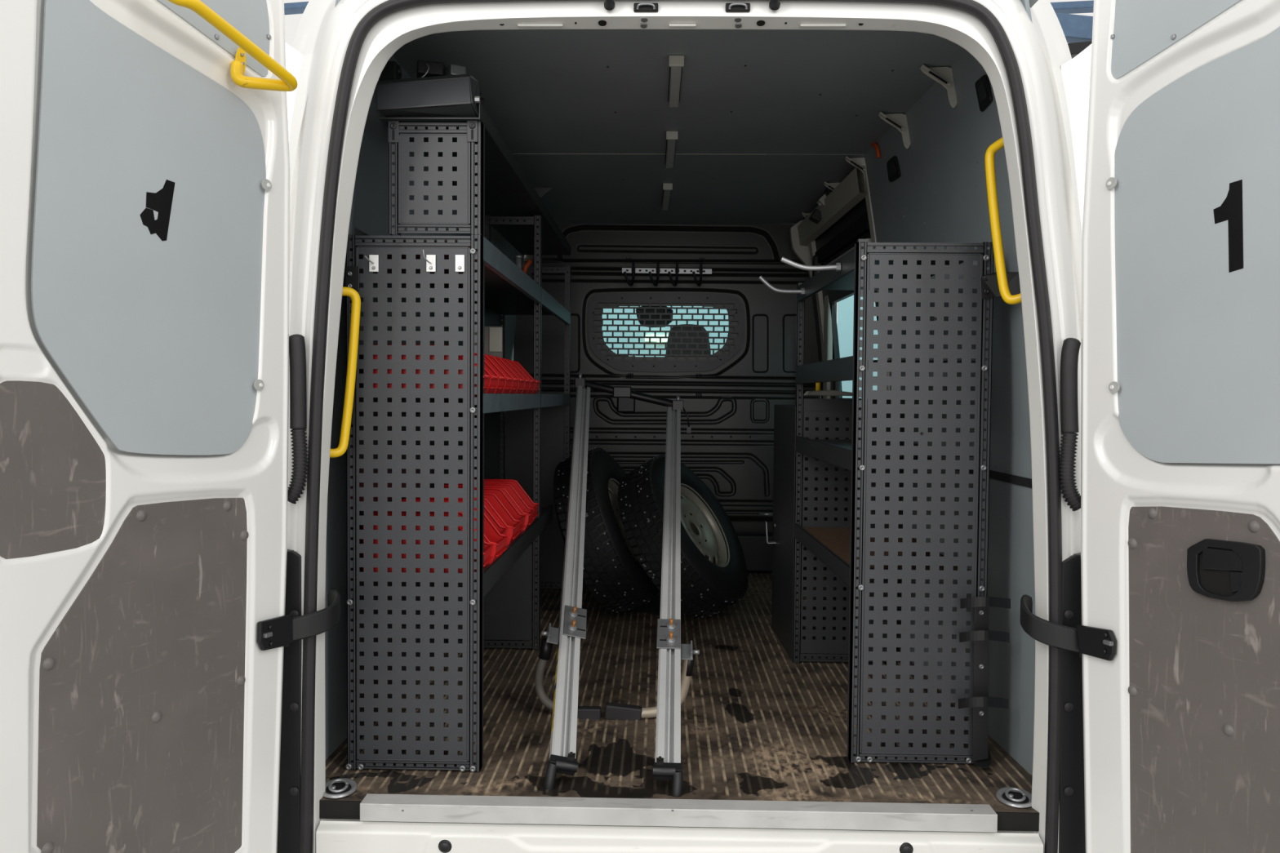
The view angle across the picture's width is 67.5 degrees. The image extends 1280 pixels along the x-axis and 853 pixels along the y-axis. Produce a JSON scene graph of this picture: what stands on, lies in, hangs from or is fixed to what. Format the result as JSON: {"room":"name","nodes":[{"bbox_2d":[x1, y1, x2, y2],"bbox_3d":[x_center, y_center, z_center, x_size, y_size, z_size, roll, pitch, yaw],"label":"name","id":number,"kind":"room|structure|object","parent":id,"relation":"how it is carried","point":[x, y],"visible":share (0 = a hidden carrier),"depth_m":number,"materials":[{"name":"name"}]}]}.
{"room":"vehicle interior","nodes":[
{"label":"vehicle interior","id":0,"kind":"room"},
{"bbox_2d":[324,0,524,759],"bbox_3d":[-0.757,-0.139,3.986,0.125,2.020,3.161,1,2,2],"label":"wall","id":1,"kind":"structure","parent":0,"point":[369,215],"depth_m":2.73,"materials":[{"name":"grey metal"}]},
{"bbox_2d":[0,0,297,852],"bbox_3d":[-0.969,-0.011,1.887,0.177,2.400,0.867,1,2,21],"label":"door","id":2,"kind":"structure","parent":1,"relation":"in","point":[144,156],"depth_m":1.90,"materials":[{"name":"white paint"}]},
{"bbox_2d":[288,333,308,503],"bbox_3d":[-0.829,-0.017,2.302,0.060,0.408,0.039,0,2,1],"label":"cable sleeve","id":3,"kind":"object","parent":2,"relation":"attached to","point":[297,353],"visible":0.98,"depth_m":2.29,"materials":[{"name":"black rubber"}]},
{"bbox_2d":[256,587,340,650],"bbox_3d":[-0.805,0.466,2.297,0.075,0.114,0.268,1,2,27],"label":"strap","id":4,"kind":"object","parent":2,"relation":"attached to","point":[281,631],"visible":1,"depth_m":2.28,"materials":[{"name":"black rubber"}]},
{"bbox_2d":[276,549,301,852],"bbox_3d":[-0.873,0.726,2.374,0.088,0.847,0.066,0,2,1],"label":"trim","id":5,"kind":"structure","parent":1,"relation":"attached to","point":[289,802],"depth_m":2.35,"materials":[{"name":"black plastic"}]},
{"bbox_2d":[329,286,360,457],"bbox_3d":[-0.770,-0.136,2.440,0.115,0.448,0.041,-1,3,-41],"label":"handle","id":6,"kind":"object","parent":1,"relation":"attached to","point":[352,293],"visible":0.69,"depth_m":2.45,"materials":[{"name":"yellow paint"}]},
{"bbox_2d":[513,223,820,573],"bbox_3d":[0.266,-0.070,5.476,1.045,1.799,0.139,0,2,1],"label":"wall","id":7,"kind":"structure","parent":0,"point":[729,407],"depth_m":5.55,"materials":[{"name":"black metal"}]},
{"bbox_2d":[587,262,744,372],"bbox_3d":[0.148,-0.619,5.430,0.903,0.616,0.273,0,2,1],"label":"window","id":8,"kind":"structure","parent":7,"relation":"in","point":[649,366],"depth_m":5.52,"materials":[{"name":"black metal"}]},
{"bbox_2d":[512,302,836,398],"bbox_3d":[0.174,-0.210,6.647,1.990,2.040,2.106,0,2,1],"label":"wall","id":9,"kind":"structure","parent":0,"point":[637,310],"depth_m":7.03,"materials":[{"name":"metal"}]},
{"bbox_2d":[665,324,711,356],"bbox_3d":[0.299,-0.325,5.977,0.312,0.619,0.140,0,2,1],"label":"seat","id":10,"kind":"object","parent":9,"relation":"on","point":[673,328],"visible":0.32,"depth_m":5.90,"materials":[{"name":"fabric"}]},
{"bbox_2d":[319,569,1039,831],"bbox_3d":[0.125,0.901,3.965,1.950,0.048,3.230,0,2,1],"label":"floor","id":11,"kind":"structure","parent":0,"point":[757,724],"depth_m":2.86,"materials":[{"name":"brown wood"}]},
{"bbox_2d":[322,777,357,798],"bbox_3d":[-0.766,0.912,2.432,0.094,0.016,0.114,0,2,1],"label":"ring","id":12,"kind":"object","parent":11,"relation":"on","point":[336,788],"visible":0.93,"depth_m":2.42,"materials":[{"name":"metal"}]},
{"bbox_2d":[345,73,570,772],"bbox_3d":[-0.548,-0.067,3.696,0.401,1.890,2.455,0,2,1],"label":"shelving rack","id":13,"kind":"object","parent":11,"relation":"on","point":[408,442],"depth_m":2.54,"materials":[{"name":"metal"}]},
{"bbox_2d":[345,266,359,290],"bbox_3d":[-0.752,-0.388,2.505,0.036,0.064,0.008,0,2,1],"label":"plate","id":14,"kind":"object","parent":13,"relation":"attached to","point":[352,273],"visible":0.88,"depth_m":2.50,"materials":[{"name":"black metal"}]},
{"bbox_2d":[364,254,378,271],"bbox_3d":[-0.697,-0.426,2.488,0.026,0.044,0.039,0,2,1],"label":"hook","id":15,"kind":"object","parent":13,"relation":"attached to","point":[373,260],"visible":1,"depth_m":2.50,"materials":[{"name":"white paint"}]},
{"bbox_2d":[420,63,429,77],"bbox_3d":[-0.583,-0.961,2.593,0.028,0.051,0.024,0,2,1],"label":"wire","id":16,"kind":"object","parent":13,"relation":"on","point":[427,64],"visible":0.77,"depth_m":2.58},
{"bbox_2d":[363,511,493,573],"bbox_3d":[-0.579,0.322,2.641,0.327,0.164,0.158,0,2,0],"label":"storage bin","id":17,"kind":"object","parent":13,"relation":"on","point":[487,546],"visible":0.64,"depth_m":2.57,"materials":[{"name":"red plastic"}]},
{"bbox_2d":[422,249,435,271],"bbox_3d":[-0.547,-0.430,2.485,0.026,0.052,0.039,0,2,1],"label":"hook","id":18,"kind":"object","parent":13,"relation":"attached to","point":[430,260],"visible":1,"depth_m":2.50,"materials":[{"name":"white paint"}]},
{"bbox_2d":[373,344,491,397],"bbox_3d":[-0.567,-0.149,2.603,0.307,0.140,0.128,0,2,1],"label":"storage bin","id":19,"kind":"object","parent":13,"relation":"on","point":[486,378],"visible":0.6,"depth_m":2.54,"materials":[{"name":"red plastic"}]},
{"bbox_2d":[401,497,507,541],"bbox_3d":[-0.583,0.310,2.973,0.327,0.164,0.158,0,2,-1],"label":"storage bin","id":20,"kind":"object","parent":13,"relation":"on","point":[502,530],"visible":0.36,"depth_m":3.04,"materials":[{"name":"red plastic"}]},
{"bbox_2d":[455,254,464,271],"bbox_3d":[-0.470,-0.426,2.498,0.024,0.044,0.008,0,2,1],"label":"hook","id":21,"kind":"object","parent":13,"relation":"attached to","point":[460,259],"visible":1,"depth_m":2.50,"materials":[{"name":"white paint"}]},
{"bbox_2d":[378,102,570,255],"bbox_3d":[-0.514,-0.856,3.679,0.269,0.047,2.415,0,2,1],"label":"shelf","id":22,"kind":"object","parent":13,"relation":"on","point":[508,191],"depth_m":3.18,"materials":[{"name":"metal"}]},
{"bbox_2d":[433,487,526,537],"bbox_3d":[-0.567,0.299,3.304,0.327,0.164,0.158,1,2,2],"label":"storage bin","id":23,"kind":"object","parent":13,"relation":"on","point":[499,492],"visible":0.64,"depth_m":3.37,"materials":[{"name":"red plastic"}]},
{"bbox_2d":[474,363,499,393],"bbox_3d":[-0.564,-0.154,2.736,0.307,0.140,0.128,0,2,1],"label":"storage bin","id":24,"kind":"object","parent":13,"relation":"on","point":[493,384],"visible":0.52,"depth_m":2.75,"materials":[{"name":"red plastic"}]},
{"bbox_2d":[466,503,507,565],"bbox_3d":[-0.563,0.316,2.806,0.327,0.164,0.158,1,2,3],"label":"storage bin","id":25,"kind":"object","parent":13,"relation":"on","point":[491,535],"visible":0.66,"depth_m":2.87,"materials":[{"name":"red plastic"}]},
{"bbox_2d":[474,326,502,358],"bbox_3d":[-0.618,-0.257,3.770,0.153,0.274,0.026,0,2,1],"label":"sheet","id":26,"kind":"object","parent":13,"relation":"on","point":[493,335],"visible":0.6,"depth_m":3.75,"materials":[{"name":"metal"}]},
{"bbox_2d":[444,483,534,533],"bbox_3d":[-0.552,0.294,3.470,0.327,0.164,0.158,0,2,0],"label":"storage bin","id":27,"kind":"object","parent":13,"relation":"on","point":[508,489],"visible":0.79,"depth_m":3.54,"materials":[{"name":"red plastic"}]},
{"bbox_2d":[474,352,506,393],"bbox_3d":[-0.560,-0.158,2.869,0.307,0.140,0.128,0,2,1],"label":"storage bin","id":28,"kind":"object","parent":13,"relation":"on","point":[501,381],"visible":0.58,"depth_m":2.91,"materials":[{"name":"red plastic"}]},
{"bbox_2d":[466,492,521,547],"bbox_3d":[-0.563,0.305,3.138,0.327,0.164,0.158,0,2,1],"label":"storage bin","id":29,"kind":"object","parent":13,"relation":"on","point":[491,501],"visible":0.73,"depth_m":3.21,"materials":[{"name":"red plastic"}]},
{"bbox_2d":[484,354,514,393],"bbox_3d":[-0.557,-0.163,3.002,0.307,0.140,0.128,0,2,1],"label":"storage bin","id":30,"kind":"object","parent":13,"relation":"on","point":[508,381],"visible":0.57,"depth_m":3.06,"materials":[{"name":"red plastic"}]},
{"bbox_2d":[486,354,519,393],"bbox_3d":[-0.554,-0.167,3.134,0.307,0.140,0.128,0,2,1],"label":"storage bin","id":31,"kind":"object","parent":13,"relation":"on","point":[515,383],"visible":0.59,"depth_m":3.19,"materials":[{"name":"red plastic"}]},
{"bbox_2d":[474,479,539,519],"bbox_3d":[-0.554,0.289,3.636,0.327,0.164,0.158,0,2,1],"label":"storage bin","id":32,"kind":"object","parent":13,"relation":"on","point":[514,483],"visible":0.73,"depth_m":3.71,"materials":[{"name":"red plastic"}]},
{"bbox_2d":[494,356,525,393],"bbox_3d":[-0.550,-0.171,3.267,0.307,0.140,0.128,0,2,1],"label":"storage bin","id":33,"kind":"object","parent":13,"relation":"on","point":[521,384],"visible":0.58,"depth_m":3.32,"materials":[{"name":"red plastic"}]},
{"bbox_2d":[497,356,531,393],"bbox_3d":[-0.547,-0.176,3.400,0.307,0.140,0.128,0,2,1],"label":"storage bin","id":34,"kind":"object","parent":13,"relation":"on","point":[526,384],"visible":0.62,"depth_m":3.45,"materials":[{"name":"red plastic"}]},
{"bbox_2d":[515,255,522,269],"bbox_3d":[-0.481,-0.606,3.794,0.027,0.141,0.027,0,2,1],"label":"spray nozzle","id":35,"kind":"object","parent":13,"relation":"on","point":[518,258],"visible":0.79,"depth_m":3.78,"materials":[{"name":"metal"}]},
{"bbox_2d":[507,359,536,393],"bbox_3d":[-0.544,-0.180,3.533,0.307,0.140,0.128,0,2,1],"label":"storage bin","id":36,"kind":"object","parent":13,"relation":"on","point":[531,387],"visible":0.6,"depth_m":3.59,"materials":[{"name":"red plastic"}]},
{"bbox_2d":[511,360,540,393],"bbox_3d":[-0.540,-0.185,3.666,0.307,0.140,0.128,0,2,1],"label":"storage bin","id":37,"kind":"object","parent":13,"relation":"on","point":[537,384],"visible":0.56,"depth_m":3.72,"materials":[{"name":"red plastic"}]},
{"bbox_2d":[522,258,532,273],"bbox_3d":[-0.451,-0.629,3.812,0.046,0.077,0.018,0,2,1],"label":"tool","id":38,"kind":"object","parent":13,"relation":"on","point":[529,262],"visible":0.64,"depth_m":3.80,"materials":[{"name":"plastic"}]},
{"bbox_3d":[-0.633,-0.897,2.716,0.131,0.166,0.122,0,2,1],"label":"cable coil","id":39,"kind":"object","parent":13,"relation":"on","visible":0},
{"bbox_2d":[378,61,402,84],"bbox_3d":[-0.689,-0.975,2.645,0.060,0.050,0.060,0,2,1],"label":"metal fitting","id":40,"kind":"object","parent":39,"relation":"on","point":[392,70],"visible":0.68,"depth_m":2.62,"materials":[{"name":"metal"}]},
{"bbox_2d":[416,59,445,80],"bbox_3d":[-0.575,-0.983,2.644,0.079,0.037,0.060,0,2,-16],"label":"metal fitting","id":41,"kind":"object","parent":39,"relation":"on","point":[436,68],"visible":0.86,"depth_m":2.62,"materials":[{"name":"metal"}]},
{"bbox_2d":[443,63,466,79],"bbox_3d":[-0.508,-0.976,2.643,0.053,0.033,0.060,-1,2,-33],"label":"metal fitting","id":42,"kind":"object","parent":41,"relation":"attached to","point":[451,69],"visible":0.72,"depth_m":2.62,"materials":[{"name":"metal"}]},
{"bbox_2d":[553,447,658,613],"bbox_3d":[-0.145,0.475,4.423,0.477,0.754,0.761,0,2,1],"label":"wheel","id":43,"kind":"object","parent":11,"relation":"on","point":[612,572],"visible":0.71,"depth_m":4.13,"materials":[{"name":"rubber"}]},
{"bbox_2d":[534,373,699,797],"bbox_3d":[-0.062,0.345,3.563,0.568,1.129,2.350,0,2,1],"label":"carrier","id":44,"kind":"object","parent":11,"relation":"on","point":[673,684],"visible":1,"depth_m":2.99,"materials":[{"name":"metal"}]},
{"bbox_2d":[568,623,577,631],"bbox_3d":[-0.208,0.621,2.962,0.028,0.020,0.027,0,2,1],"label":"washer","id":45,"kind":"object","parent":44,"relation":"in","point":[571,627],"depth_m":2.95,"materials":[{"name":"metal"}]},
{"bbox_2d":[568,610,577,617],"bbox_3d":[-0.211,0.591,3.025,0.028,0.020,0.027,0,2,1],"label":"washer","id":46,"kind":"object","parent":44,"relation":"in","point":[571,613],"depth_m":3.02,"materials":[{"name":"metal"}]},
{"bbox_2d":[666,623,675,629],"bbox_3d":[0.098,0.621,2.986,0.028,0.018,0.028,0,2,1],"label":"washer","id":47,"kind":"object","parent":44,"relation":"in","point":[669,626],"depth_m":2.98,"materials":[{"name":"metal"}]},
{"bbox_2d":[666,635,675,643],"bbox_3d":[0.095,0.649,2.921,0.028,0.018,0.028,0,2,1],"label":"washer","id":48,"kind":"object","parent":44,"relation":"in","point":[670,639],"depth_m":2.91,"materials":[{"name":"metal"}]},
{"bbox_2d":[617,454,747,618],"bbox_3d":[0.204,0.495,4.369,0.547,0.724,0.752,1,2,24],"label":"wheel","id":49,"kind":"object","parent":11,"relation":"on","point":[714,574],"visible":0.84,"depth_m":4.16,"materials":[{"name":"rubber"}]},
{"bbox_2d":[764,239,994,764],"bbox_3d":[0.742,0.185,3.370,0.444,1.430,1.544,0,2,1],"label":"shelving rack","id":50,"kind":"object","parent":11,"relation":"on","point":[869,545],"depth_m":2.61,"materials":[{"name":"metal"}]},
{"bbox_2d":[758,275,804,294],"bbox_3d":[0.507,-0.507,3.433,0.165,0.069,0.024,0,2,1],"label":"rod","id":51,"kind":"object","parent":50,"relation":"attached to","point":[802,291],"visible":1,"depth_m":3.43,"materials":[{"name":"metal"}]},
{"bbox_2d":[780,257,840,271],"bbox_3d":[0.501,-0.478,2.815,0.176,0.042,0.024,0,2,1],"label":"rod","id":52,"kind":"object","parent":50,"relation":"attached to","point":[837,267],"visible":1,"depth_m":2.81,"materials":[{"name":"metal"}]},
{"bbox_2d":[804,390,852,395],"bbox_3d":[0.739,-0.131,3.742,0.182,0.022,0.120,0,2,1],"label":"shelf","id":53,"kind":"object","parent":50,"relation":"on","point":[821,393],"visible":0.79,"depth_m":3.68,"materials":[{"name":"grey metal"}]},
{"bbox_2d":[815,382,820,391],"bbox_3d":[0.706,-0.162,3.802,0.019,0.043,0.019,0,2,1],"label":"post","id":54,"kind":"object","parent":53,"relation":"on","point":[817,384],"visible":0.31,"depth_m":3.79,"materials":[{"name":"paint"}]},
{"bbox_2d":[958,596,1010,768],"bbox_3d":[0.941,0.679,2.598,0.103,0.464,0.161,2,3,43],"label":"holder","id":55,"kind":"object","parent":50,"relation":"attached to","point":[980,701],"visible":1,"depth_m":2.58,"materials":[{"name":"black plastic"}]},
{"bbox_2d":[981,271,1020,299],"bbox_3d":[0.965,-0.378,2.559,0.102,0.073,0.023,2,2,30],"label":"plate","id":56,"kind":"object","parent":50,"relation":"attached to","point":[989,285],"visible":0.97,"depth_m":2.56,"materials":[{"name":"black metal"}]},
{"bbox_2d":[995,786,1031,808],"bbox_3d":[0.944,0.927,2.408,0.094,0.016,0.114,0,2,1],"label":"ring","id":57,"kind":"object","parent":11,"relation":"on","point":[1013,797],"visible":0.98,"depth_m":2.40,"materials":[{"name":"metal"}]},
{"bbox_2d":[392,0,1038,224],"bbox_3d":[0.148,-1.126,3.993,1.760,0.013,3.280,0,2,1],"label":"ceiling","id":58,"kind":"structure","parent":0,"point":[762,118],"depth_m":3.30,"materials":[{"name":"metal"}]},
{"bbox_2d":[661,182,672,209],"bbox_3d":[0.132,-1.132,4.743,0.045,0.032,0.536,0,2,0],"label":"recessed light","id":59,"kind":"object","parent":58,"relation":"in","point":[667,187],"visible":1,"depth_m":4.64,"materials":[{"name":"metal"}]},
{"bbox_2d":[665,130,678,168],"bbox_3d":[0.124,-1.101,3.835,0.048,0.032,0.491,0,2,1],"label":"recessed light","id":60,"kind":"object","parent":58,"relation":"in","point":[672,136],"visible":1,"depth_m":3.75,"materials":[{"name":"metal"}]},
{"bbox_2d":[667,55,684,106],"bbox_3d":[0.111,-1.074,3.002,0.045,0.032,0.429,0,2,1],"label":"recessed light","id":61,"kind":"object","parent":58,"relation":"in","point":[676,63],"visible":1,"depth_m":2.93,"materials":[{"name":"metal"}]},
{"bbox_2d":[801,212,809,217],"bbox_3d":[0.926,-1.098,5.157,0.110,0.111,0.029,0,2,1],"label":"bracket","id":62,"kind":"object","parent":58,"relation":"attached to","point":[803,214],"visible":0.24,"depth_m":5.16,"materials":[{"name":"grey plastic"}]},
{"bbox_2d":[823,181,839,190],"bbox_3d":[0.905,-1.070,4.417,0.116,0.117,0.029,0,2,1],"label":"bracket","id":63,"kind":"object","parent":58,"relation":"attached to","point":[832,186],"visible":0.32,"depth_m":4.42,"materials":[{"name":"grey plastic"}]},
{"bbox_2d":[844,155,866,181],"bbox_3d":[0.904,-1.055,3.950,0.116,0.117,0.029,0,2,1],"label":"bracket","id":64,"kind":"object","parent":58,"relation":"attached to","point":[855,162],"visible":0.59,"depth_m":3.96,"materials":[{"name":"grey plastic"}]},
{"bbox_2d":[878,111,910,148],"bbox_3d":[0.891,-1.031,3.331,0.122,0.124,0.029,0,2,1],"label":"bracket","id":65,"kind":"object","parent":58,"relation":"attached to","point":[899,121],"visible":0.84,"depth_m":3.34,"materials":[{"name":"grey plastic"}]},
{"bbox_2d":[920,64,956,107],"bbox_3d":[0.897,-1.015,2.855,0.122,0.124,0.029,0,2,1],"label":"bracket","id":66,"kind":"object","parent":58,"relation":"attached to","point":[942,75],"visible":0.77,"depth_m":2.86,"materials":[{"name":"grey plastic"}]},
{"bbox_2d":[602,292,878,398],"bbox_3d":[0.297,-1.812,12.694,16.000,6.200,0.100,0,2,1],"label":"wall","id":67,"kind":"structure","parent":0,"point":[845,308],"depth_m":12.65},
{"bbox_2d":[650,333,656,341],"bbox_3d":[0.180,-1.172,12.637,0.072,0.092,0.060,0,2,1],"label":"lamp","id":68,"kind":"object","parent":67,"relation":"attached to","point":[651,335],"visible":0.71,"depth_m":12.61,"materials":[{"name":"white"}]},
{"bbox_2d":[662,334,668,342],"bbox_3d":[0.334,-1.165,12.634,0.080,0.092,0.060,0,2,1],"label":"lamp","id":69,"kind":"object","parent":67,"relation":"attached to","point":[664,340],"visible":0.71,"depth_m":12.61,"materials":[{"name":"white"}]},
{"bbox_2d":[864,0,1035,775],"bbox_3d":[0.988,-0.098,3.167,0.141,2.020,1.605,0,2,-1],"label":"wall","id":70,"kind":"structure","parent":0,"point":[940,193],"depth_m":2.81,"materials":[{"name":"metal"}]},
{"bbox_2d":[438,840,451,852],"bbox_3d":[-0.472,1.017,2.317,0.033,0.033,0.010,0,2,1],"label":"buffer","id":71,"kind":"object","parent":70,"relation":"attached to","point":[444,846],"visible":1,"depth_m":2.31,"materials":[{"name":"black rubber"}]},
{"bbox_2d":[604,0,614,10],"bbox_3d":[-0.072,-0.998,2.253,0.026,0.033,0.036,0,2,1],"label":"buffer","id":72,"kind":"object","parent":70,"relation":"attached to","point":[609,5],"visible":1,"depth_m":2.25,"materials":[{"name":"black rubber"}]},
{"bbox_2d":[633,2,657,12],"bbox_3d":[0.014,-0.992,2.263,0.058,0.020,0.019,0,2,1],"label":"latch striker","id":73,"kind":"object","parent":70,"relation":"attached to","point":[637,6],"visible":1,"depth_m":2.26,"materials":[{"name":"metal"}]},
{"bbox_2d":[360,794,997,832],"bbox_3d":[0.088,0.950,2.336,1.549,0.046,0.100,0,2,1],"label":"trim","id":74,"kind":"structure","parent":70,"relation":"attached to","point":[979,818],"depth_m":2.33,"materials":[{"name":"metal"}]},
{"bbox_2d":[315,818,1043,852],"bbox_3d":[0.087,1.206,2.367,1.770,0.453,0.106,0,2,1],"label":"rear bumper","id":75,"kind":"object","parent":70,"relation":"attached to","point":[332,835],"depth_m":2.32,"materials":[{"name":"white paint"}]},
{"bbox_2d":[299,0,1062,852],"bbox_3d":[0.090,0.111,2.296,1.867,2.316,0.038,0,2,1],"label":"door seal","id":76,"kind":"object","parent":70,"relation":"attached to","point":[975,8],"depth_m":2.28,"materials":[{"name":"black rubber"}]},
{"bbox_2d":[284,0,1092,852],"bbox_3d":[0.103,0.111,2.603,2.669,3.144,0.600,0,2,1],"label":"trim","id":77,"kind":"structure","parent":70,"relation":"attached to","point":[1056,85],"depth_m":2.31,"materials":[{"name":"white paint"}]},
{"bbox_2d":[725,2,750,12],"bbox_3d":[0.231,-0.990,2.258,0.058,0.020,0.019,0,2,1],"label":"latch striker","id":78,"kind":"object","parent":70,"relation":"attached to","point":[730,6],"visible":1,"depth_m":2.26,"materials":[{"name":"metal"}]},
{"bbox_2d":[768,0,780,9],"bbox_3d":[0.317,-0.995,2.245,0.026,0.033,0.036,0,2,1],"label":"buffer","id":79,"kind":"object","parent":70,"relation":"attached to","point":[773,4],"visible":1,"depth_m":2.24,"materials":[{"name":"black rubber"}]},
{"bbox_2d":[789,165,889,620],"bbox_3d":[0.977,-0.151,4.747,0.313,2.020,1.560,0,2,1],"label":"door","id":80,"kind":"structure","parent":70,"relation":"in","point":[846,214],"depth_m":4.84,"materials":[{"name":"metal"}]},
{"bbox_2d":[808,208,821,223],"bbox_3d":[0.877,-1.042,4.750,0.070,0.060,0.080,0,2,1],"label":"roof fitting","id":81,"kind":"object","parent":80,"relation":"attached to","point":[815,216],"visible":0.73,"depth_m":4.71,"materials":[{"name":"black plastic"}]},
{"bbox_2d":[816,193,826,208],"bbox_3d":[0.899,-1.088,4.647,0.073,0.071,0.080,0,2,1],"label":"roof fitting","id":82,"kind":"object","parent":80,"relation":"attached to","point":[820,202],"visible":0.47,"depth_m":4.61,"materials":[{"name":"grey plastic"}]},
{"bbox_2d":[824,186,832,195],"bbox_3d":[0.912,-1.116,4.546,0.070,0.057,0.080,0,2,1],"label":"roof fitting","id":83,"kind":"object","parent":80,"relation":"attached to","point":[827,191],"visible":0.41,"depth_m":4.52,"materials":[{"name":"black plastic"}]},
{"bbox_2d":[870,142,880,158],"bbox_3d":[0.915,-1.081,3.737,0.022,0.082,0.084,0,2,-10],"label":"strap","id":84,"kind":"object","parent":70,"relation":"attached to","point":[874,144],"visible":0.98,"depth_m":3.70,"materials":[{"name":"orange plastic"}]},
{"bbox_2d":[886,155,901,182],"bbox_3d":[0.943,-0.958,3.562,0.020,0.083,0.140,0,2,-1],"label":"vent","id":85,"kind":"object","parent":70,"relation":"attached to","point":[894,173],"visible":1,"depth_m":3.55,"materials":[{"name":"black plastic"}]},
{"bbox_2d":[899,842,913,852],"bbox_3d":[0.638,1.014,2.292,0.033,0.033,0.010,0,2,1],"label":"buffer","id":86,"kind":"object","parent":70,"relation":"attached to","point":[905,847],"visible":1,"depth_m":2.29,"materials":[{"name":"black plastic"}]},
{"bbox_2d":[974,74,992,111],"bbox_3d":[0.951,-0.923,2.650,0.022,0.086,0.093,0,2,1],"label":"vent","id":87,"kind":"object","parent":70,"relation":"attached to","point":[984,96],"visible":1,"depth_m":2.64,"materials":[{"name":"black plastic"}]},
{"bbox_2d":[984,137,1021,304],"bbox_3d":[0.919,-0.521,2.383,0.106,0.435,0.084,0,2,1],"label":"handle","id":88,"kind":"object","parent":70,"relation":"attached to","point":[1005,293],"visible":0.67,"depth_m":2.40,"materials":[{"name":"yellow paint"}]},
{"bbox_2d":[1058,552,1085,852],"bbox_3d":[1.061,0.716,2.331,0.106,0.822,0.066,0,2,1],"label":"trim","id":89,"kind":"structure","parent":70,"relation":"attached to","point":[1072,797],"depth_m":2.31,"materials":[{"name":"black plastic"}]},
{"bbox_2d":[1080,0,1279,852],"bbox_3d":[1.189,0.007,1.857,0.084,2.400,0.869,0,2,-19],"label":"door","id":90,"kind":"structure","parent":70,"relation":"in","point":[1180,382],"depth_m":1.98,"materials":[{"name":"white paint"}]},
{"bbox_2d":[1020,594,1116,661],"bbox_3d":[0.995,0.477,2.252,0.082,0.124,0.282,-1,2,-29],"label":"strap","id":91,"kind":"object","parent":90,"relation":"attached to","point":[1101,643],"visible":1,"depth_m":2.24,"materials":[{"name":"black rubber"}]},
{"bbox_2d":[1058,337,1080,511],"bbox_3d":[1.023,-0.004,2.261,0.064,0.410,0.039,0,2,1],"label":"cable sleeve","id":92,"kind":"object","parent":90,"relation":"attached to","point":[1071,346],"visible":1,"depth_m":2.25,"materials":[{"name":"black rubber"}]},
{"label":"outside","id":93,"kind":"structure","parent":0,"visible":0},
{"bbox_2d":[1055,12,1093,43],"bbox_3d":[4.255,-3.792,9.161,1.025,0.321,0.150,0,2,1],"label":"steel beam","id":94,"kind":"structure","parent":93,"point":[1076,28],"depth_m":9.09,"materials":[{"name":"blue metal"}]},
{"bbox_2d":[1067,40,1092,58],"bbox_3d":[4.212,-3.570,9.069,1.010,0.209,0.150,0,2,1],"label":"steel beam","id":95,"kind":"structure","parent":94,"relation":"attached to","point":[1075,48],"depth_m":9.00,"materials":[{"name":"metal"}]},
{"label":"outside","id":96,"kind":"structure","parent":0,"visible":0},
{"bbox_2d":[1050,0,1093,13],"bbox_3d":[4.343,-4.097,9.349,1.042,0.120,0.150,0,2,1],"label":"steel beam","id":97,"kind":"structure","parent":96,"point":[1074,6],"depth_m":9.28,"materials":[{"name":"metal"}]},
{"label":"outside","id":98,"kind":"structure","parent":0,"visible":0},
{"bbox_2d":[284,1,308,14],"bbox_3d":[-3.304,-4.166,9.519,0.866,0.121,0.150,0,2,1],"label":"steel beam","id":99,"kind":"structure","parent":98,"point":[290,8],"depth_m":9.45,"materials":[{"name":"blue metal"}]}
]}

